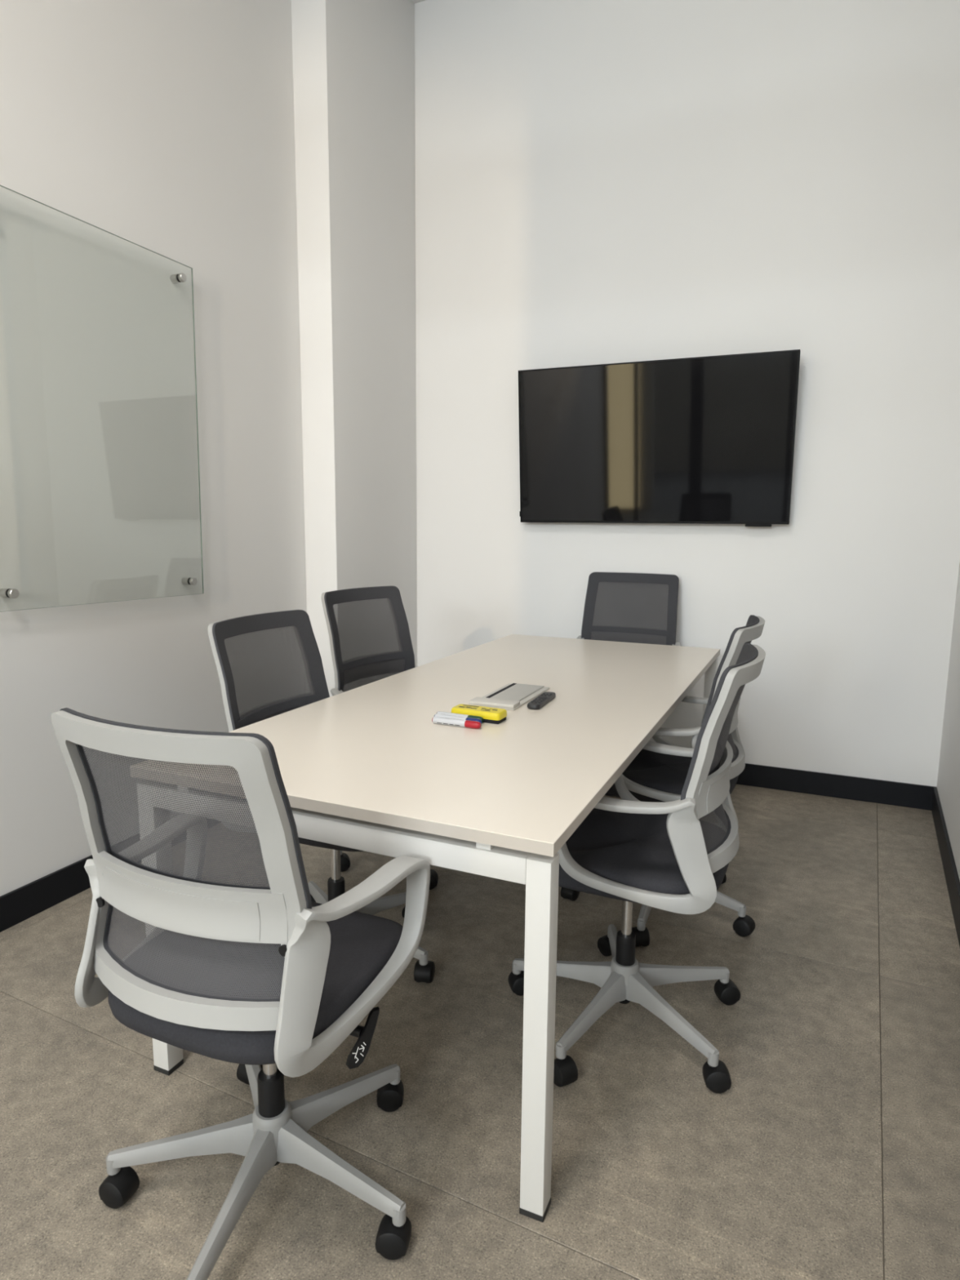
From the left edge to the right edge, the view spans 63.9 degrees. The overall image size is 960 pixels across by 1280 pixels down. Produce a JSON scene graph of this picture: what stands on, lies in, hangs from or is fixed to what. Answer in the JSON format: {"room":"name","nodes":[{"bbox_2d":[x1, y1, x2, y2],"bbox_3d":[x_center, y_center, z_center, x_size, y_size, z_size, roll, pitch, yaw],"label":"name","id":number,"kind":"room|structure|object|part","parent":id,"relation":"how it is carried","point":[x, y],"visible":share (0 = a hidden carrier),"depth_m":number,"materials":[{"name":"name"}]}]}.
{"room":"meeting room","nodes":[
{"label":"meeting room","id":0,"kind":"room"},
{"bbox_2d":[0,0,306,896],"bbox_3d":[-1.570,-1.013,2.063,0.120,3.900,5.009,4,9,23],"label":"wall","id":1,"kind":"structure","parent":0,"point":[166,128],"depth_m":2.72,"materials":[{"name":"white paint"}]},
{"bbox_2d":[0,185,204,611],"bbox_3d":[-1.270,-0.740,2.588,0.054,1.224,0.861,4,9,23],"label":"board","id":2,"kind":"object","parent":1,"relation":"attached to","point":[180,277],"visible":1,"depth_m":2.87,"materials":[{"name":"glass"}]},
{"bbox_2d":[0,818,220,932],"bbox_3d":[-1.676,0.916,1.981,0.012,0.110,4.134,4,9,23],"label":"baseboard","id":3,"kind":"structure","parent":1,"relation":"attached to","point":[23,903],"depth_m":2.52,"materials":[{"name":"black plastic"}]},
{"bbox_2d":[290,0,417,697],"bbox_3d":[-0.594,-1.287,3.912,0.180,3.900,0.802,4,9,23],"label":"wall column","id":4,"kind":"structure","parent":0,"point":[353,60],"depth_m":3.68,"materials":[{"name":"white paint"}]},
{"bbox_2d":[411,0,426,4],"bbox_3d":[-0.114,-2.894,1.209,3.207,0.100,5.129,4,9,23],"label":"ceiling","id":5,"kind":"structure","parent":0,"point":[413,1],"depth_m":3.93,"materials":[{"name":"paint"}]},
{"bbox_2d":[0,784,959,1279],"bbox_3d":[-0.197,0.974,2.213,7.198,0.050,5.998,5,10,26],"label":"floor","id":6,"kind":"structure","parent":0,"point":[831,1151],"depth_m":1.70,"materials":[{"name":"tile"}]},
{"bbox_2d":[50,707,430,1279],"bbox_3d":[-0.386,0.574,1.404,0.594,0.980,0.621,4,9,22],"label":"office chair","id":7,"kind":"object","parent":6,"relation":"on","point":[270,981],"visible":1,"depth_m":1.20,"materials":[{"name":"white plastic"}]},
{"bbox_3d":[-0.632,0.487,1.449,0.047,0.259,0.366,3,9,14],"label":"armrest","id":8,"kind":"part","parent":7,"relation":"part of","materials":[{"name":"grey plastic"}]},
{"bbox_3d":[-0.480,0.349,1.179,0.424,0.464,0.129,4,9,22],"label":"backrest frame","id":9,"kind":"part","parent":7,"relation":"part of","materials":[{"name":"grey plastic"}]},
{"bbox_2d":[107,901,403,1064],"bbox_3d":[-0.398,0.607,1.425,0.448,0.091,0.466,4,9,22],"label":"seat cushion","id":10,"kind":"object","parent":7,"relation":"on","point":[362,945],"depth_m":1.27,"materials":[{"name":"grey fabric"}]},
{"bbox_3d":[-0.202,0.517,1.273,0.047,0.259,0.366,6,10,30],"label":"armrest","id":11,"kind":"part","parent":7,"relation":"part of","materials":[{"name":"grey plastic"}]},
{"bbox_2d":[207,609,435,983],"bbox_3d":[-0.407,0.443,2.197,0.622,1.000,0.622,4,9,23],"label":"office chair","id":12,"kind":"object","parent":6,"relation":"on","point":[219,632],"visible":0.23,"depth_m":2.25,"materials":[{"name":"grey fabric"}]},
{"bbox_3d":[-0.565,0.391,2.005,0.374,0.264,0.048,6,10,31],"label":"armrest","id":13,"kind":"part","parent":12,"relation":"part of","materials":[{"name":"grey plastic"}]},
{"bbox_3d":[-0.627,0.168,2.260,0.132,0.473,0.433,4,9,23],"label":"backrest frame","id":14,"kind":"part","parent":12,"relation":"part of","materials":[{"name":"grey plastic"}]},
{"bbox_2d":[298,837,364,851],"bbox_3d":[-0.423,0.477,2.217,0.475,0.093,0.457,4,9,23],"label":"seat cushion","id":15,"kind":"object","parent":12,"relation":"on","point":[303,841],"depth_m":1.98,"materials":[{"name":"grey fabric"}]},
{"bbox_2d":[320,586,438,889],"bbox_3d":[-0.273,0.322,2.946,0.649,1.014,0.627,6,10,33],"label":"office chair","id":16,"kind":"object","parent":6,"relation":"on","point":[347,671],"visible":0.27,"depth_m":3.01,"materials":[{"name":"grey fabric"}]},
{"bbox_3d":[-0.441,0.321,2.756,0.379,0.268,0.049,8,12,41],"label":"armrest","id":17,"kind":"part","parent":16,"relation":"part of","materials":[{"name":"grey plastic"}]},
{"bbox_3d":[-0.452,0.043,3.015,0.134,0.480,0.439,6,10,33],"label":"backrest frame","id":18,"kind":"part","parent":16,"relation":"part of","materials":[{"name":"grey plastic"}]},
{"bbox_2d":[129,634,719,1222],"bbox_3d":[0.135,0.523,2.568,0.974,0.740,2.263,4,9,24],"label":"meeting table","id":19,"kind":"object","parent":6,"relation":"on","point":[367,767],"visible":0.8,"depth_m":1.71,"materials":[{"name":"white laminate"}]},
{"bbox_3d":[-0.729,0.653,1.759,0.046,0.688,0.046,4,9,24],"label":"leg","id":20,"kind":"part","parent":19,"relation":"part of","materials":[{"name":"white metal"}]},
{"bbox_3d":[-0.309,0.368,1.527,0.869,0.048,0.046,4,9,24],"label":"cross rail","id":21,"kind":"part","parent":19,"relation":"part of","materials":[{"name":"white metal"}]},
{"bbox_2d":[431,716,481,728],"bbox_3d":[-0.062,0.218,2.033,0.138,0.019,0.020,4,9,23],"label":"marker","id":22,"kind":"object","parent":19,"relation":"on","point":[437,720],"visible":1,"depth_m":2.02,"materials":[{"name":"white plastic"}]},
{"bbox_2d":[434,713,481,724],"bbox_3d":[-0.060,0.214,2.063,0.138,0.019,0.020,5,10,25],"label":"marker","id":23,"kind":"object","parent":19,"relation":"on","point":[436,714],"visible":0.48,"depth_m":2.06,"materials":[{"name":"white plastic"}]},
{"bbox_2d":[451,703,506,724],"bbox_3d":[-0.003,0.202,2.107,0.148,0.030,0.059,5,10,25],"label":"eraser","id":24,"kind":"object","parent":19,"relation":"on","point":[490,715],"visible":0.91,"depth_m":2.08,"materials":[{"name":"yellow plastic"}]},
{"bbox_2d":[468,683,549,710],"bbox_3d":[0.096,0.168,2.381,0.144,0.016,0.325,4,9,23],"label":"hatch","id":25,"kind":"object","parent":19,"relation":"on","point":[510,696],"visible":0.91,"depth_m":2.34,"materials":[{"name":"grey plastic"}]},
{"bbox_3d":[0.107,0.716,1.392,0.046,0.688,0.046,4,9,24],"label":"leg","id":26,"kind":"part","parent":19,"relation":"part of","materials":[{"name":"white metal"}]},
{"bbox_2d":[527,691,555,710],"bbox_3d":[0.185,0.180,2.305,0.039,0.017,0.188,4,9,21],"label":"remote control","id":27,"kind":"object","parent":19,"relation":"on","point":[544,698],"visible":1,"depth_m":2.28,"materials":[{"name":"plastic"}]},
{"bbox_3d":[1.000,0.420,3.381,0.046,0.688,0.046,4,9,24],"label":"leg","id":28,"kind":"part","parent":19,"relation":"part of","materials":[{"name":"white metal"}]},
{"bbox_2d":[577,572,679,645],"bbox_3d":[0.672,0.209,3.695,0.661,1.029,0.632,4,10,24],"label":"office chair","id":29,"kind":"object","parent":6,"relation":"on","point":[637,634],"visible":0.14,"depth_m":3.85,"materials":[{"name":"grey fabric"}]},
{"bbox_2d":[507,643,765,1093],"bbox_3d":[0.361,0.499,1.933,0.610,0.980,0.635,4,10,24],"label":"office chair","id":30,"kind":"object","parent":6,"relation":"on","point":[629,850],"visible":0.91,"depth_m":1.77,"materials":[{"name":"grey plastic"}]},
{"bbox_3d":[0.332,0.459,1.688,0.366,0.259,0.047,3,9,16],"label":"armrest","id":31,"kind":"part","parent":30,"relation":"part of","materials":[{"name":"grey plastic"}]},
{"bbox_2d":[558,808,728,904],"bbox_3d":[0.381,0.536,1.935,0.466,0.091,0.448,4,10,24],"label":"seat cushion","id":32,"kind":"object","parent":30,"relation":"on","point":[633,851],"depth_m":1.81,"materials":[{"name":"grey fabric"}]},
{"bbox_3d":[0.525,0.396,2.106,0.366,0.259,0.047,6,10,32],"label":"armrest","id":33,"kind":"part","parent":30,"relation":"part of","materials":[{"name":"grey plastic"}]},
{"bbox_3d":[0.584,0.263,1.801,0.129,0.464,0.424,4,10,24],"label":"backrest frame","id":34,"kind":"part","parent":30,"relation":"part of","materials":[{"name":"grey plastic"}]},
{"bbox_2d":[560,614,764,946],"bbox_3d":[0.604,0.413,2.514,0.624,0.980,0.598,5,10,25],"label":"office chair","id":35,"kind":"object","parent":6,"relation":"on","point":[651,776],"visible":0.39,"depth_m":2.38,"materials":[{"name":"grey plastic"}]},
{"bbox_3d":[0.550,0.368,2.294,0.366,0.259,0.047,3,9,17],"label":"armrest","id":36,"kind":"part","parent":35,"relation":"part of","materials":[{"name":"grey plastic"}]},
{"bbox_2d":[605,748,738,802],"bbox_3d":[0.603,0.446,2.540,0.466,0.091,0.448,5,10,25],"label":"seat cushion","id":37,"kind":"object","parent":35,"relation":"on","point":[667,774],"depth_m":2.43,"materials":[{"name":"grey fabric"}]},
{"bbox_3d":[0.751,0.306,2.709,0.366,0.259,0.047,6,10,33],"label":"armrest","id":38,"kind":"part","parent":35,"relation":"part of","materials":[{"name":"grey plastic"}]},
{"bbox_3d":[0.805,0.173,2.403,0.129,0.464,0.424,5,10,25],"label":"backrest frame","id":39,"kind":"part","parent":35,"relation":"part of","materials":[{"name":"grey plastic"}]},
{"bbox_2d":[413,0,959,786],"bbox_3d":[0.877,-1.254,3.778,3.187,3.900,0.120,4,9,23],"label":"wall","id":40,"kind":"structure","parent":0,"point":[597,182],"depth_m":3.58,"materials":[{"name":"white paint"}]},
{"bbox_2d":[518,349,800,526],"bbox_3d":[0.802,-0.935,3.694,1.313,0.764,0.115,4,9,23],"label":"television","id":41,"kind":"object","parent":40,"relation":"attached to","point":[708,439],"visible":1,"depth_m":3.65,"materials":[{"name":"black glass"}]},
{"bbox_3d":[0.808,-0.941,3.693,1.303,0.751,0.042,4,15,23],"label":"casing","id":42,"kind":"part","parent":41,"relation":"part of","materials":[{"name":"black plastic"}]},
{"bbox_2d":[736,763,936,810],"bbox_3d":[0.845,0.629,4.000,2.649,0.110,0.012,4,9,23],"label":"baseboard","id":43,"kind":"structure","parent":40,"relation":"attached to","point":[859,788],"depth_m":3.63,"materials":[{"name":"black plastic"}]},
{"bbox_2d":[936,560,959,880],"bbox_3d":[1.002,-0.824,0.960,0.120,3.900,5.024,5,10,26],"label":"wall","id":44,"kind":"structure","parent":0,"point":[948,786],"depth_m":3.09,"materials":[{"name":"white paint"}]},
{"bbox_2d":[931,786,959,946],"bbox_3d":[0.937,1.042,1.293,0.012,0.110,4.945,5,10,26],"label":"baseboard","id":45,"kind":"structure","parent":44,"relation":"attached to","point":[951,874],"depth_m":2.80,"materials":[{"name":"black plastic"}]}
]}

